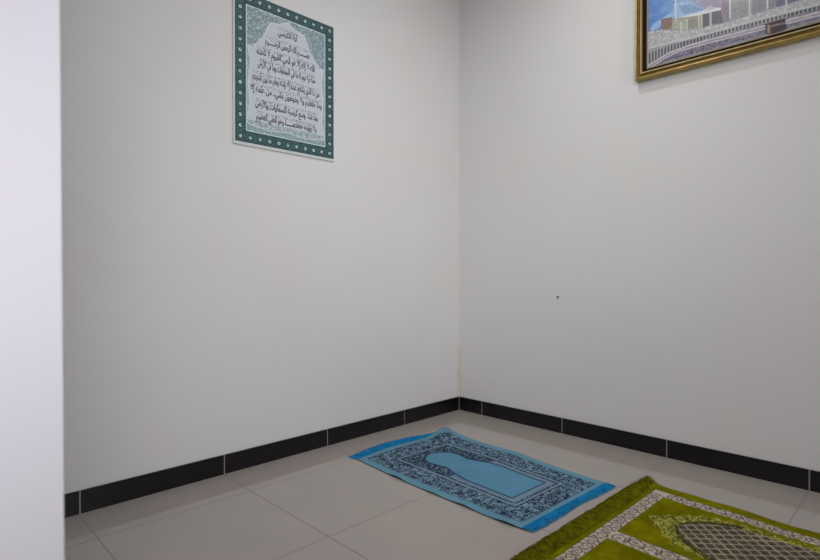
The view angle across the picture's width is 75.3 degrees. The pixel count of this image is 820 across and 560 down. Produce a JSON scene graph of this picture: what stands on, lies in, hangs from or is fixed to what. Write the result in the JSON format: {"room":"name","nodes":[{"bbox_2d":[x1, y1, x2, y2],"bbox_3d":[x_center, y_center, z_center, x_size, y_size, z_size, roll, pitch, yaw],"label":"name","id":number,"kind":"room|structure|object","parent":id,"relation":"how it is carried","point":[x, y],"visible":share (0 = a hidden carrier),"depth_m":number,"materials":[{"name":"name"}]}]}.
{"room":"prayer room","nodes":[
{"label":"prayer room","id":0,"kind":"room"},
{"bbox_2d":[0,0,63,559],"bbox_3d":[-1.350,-0.568,0.306,1.940,3.020,0.120,0,1,-45],"label":"wall partition","id":1,"kind":"structure","parent":0,"point":[31,353],"depth_m":0.92,"materials":[{"name":"paint"}]},
{"bbox_2d":[60,0,458,493],"bbox_3d":[-1.327,-0.582,2.174,4.848,3.020,0.120,0,1,-45],"label":"wall","id":2,"kind":"structure","parent":0,"point":[221,296],"depth_m":2.55,"materials":[{"name":"paint"}]},
{"bbox_2d":[64,397,458,517],"bbox_3d":[-1.285,0.883,2.137,4.600,0.092,0.008,0,1,-45],"label":"baseboard","id":3,"kind":"structure","parent":2,"relation":"attached to","point":[101,496],"depth_m":2.56,"materials":[{"name":"black tile"}]},
{"bbox_2d":[232,0,333,161],"bbox_3d":[-0.639,-1.037,2.764,0.600,0.752,0.011,0,1,-45],"label":"poster","id":4,"kind":"object","parent":2,"relation":"attached to","point":[283,57],"visible":1,"depth_m":2.73,"materials":[{"name":"paper"}]},
{"bbox_2d":[64,410,819,559],"bbox_3d":[0.622,0.993,0.227,4.848,0.100,5.648,0,1,-45],"label":"floor","id":5,"kind":"structure","parent":0,"point":[324,503],"depth_m":2.14,"materials":[{"name":"tile"}]},
{"bbox_2d":[348,428,615,532],"bbox_3d":[0.302,0.903,2.599,0.729,0.045,1.195,0,1,-45],"label":"rug","id":6,"kind":"object","parent":5,"relation":"on","point":[519,490],"visible":1,"depth_m":2.49,"materials":[{"name":"blue fabric"}]},
{"bbox_2d":[510,475,819,559],"bbox_3d":[1.045,0.913,1.563,1.214,0.039,1.317,0,1,-41],"label":"rug","id":7,"kind":"object","parent":5,"relation":"on","point":[650,520],"visible":1,"depth_m":1.91,"materials":[{"name":"green fabric"}]},
{"bbox_2d":[459,0,819,470],"bbox_3d":[2.341,-0.578,1.840,0.120,3.020,5.528,0,1,-45],"label":"wall","id":8,"kind":"structure","parent":0,"point":[673,220],"depth_m":2.89,"materials":[{"name":"paint"}]},
{"bbox_2d":[459,397,819,492],"bbox_3d":[2.255,0.886,1.845,0.008,0.092,5.400,0,1,-45],"label":"baseboard","id":9,"kind":"structure","parent":8,"relation":"attached to","point":[793,476],"depth_m":2.78,"materials":[{"name":"black tile"}]},
{"bbox_2d":[635,0,819,82],"bbox_3d":[1.637,-1.456,2.419,0.049,0.793,1.201,0,1,-45],"label":"framed picture","id":10,"kind":"object","parent":8,"relation":"attached to","point":[672,36],"visible":1,"depth_m":2.59}
]}

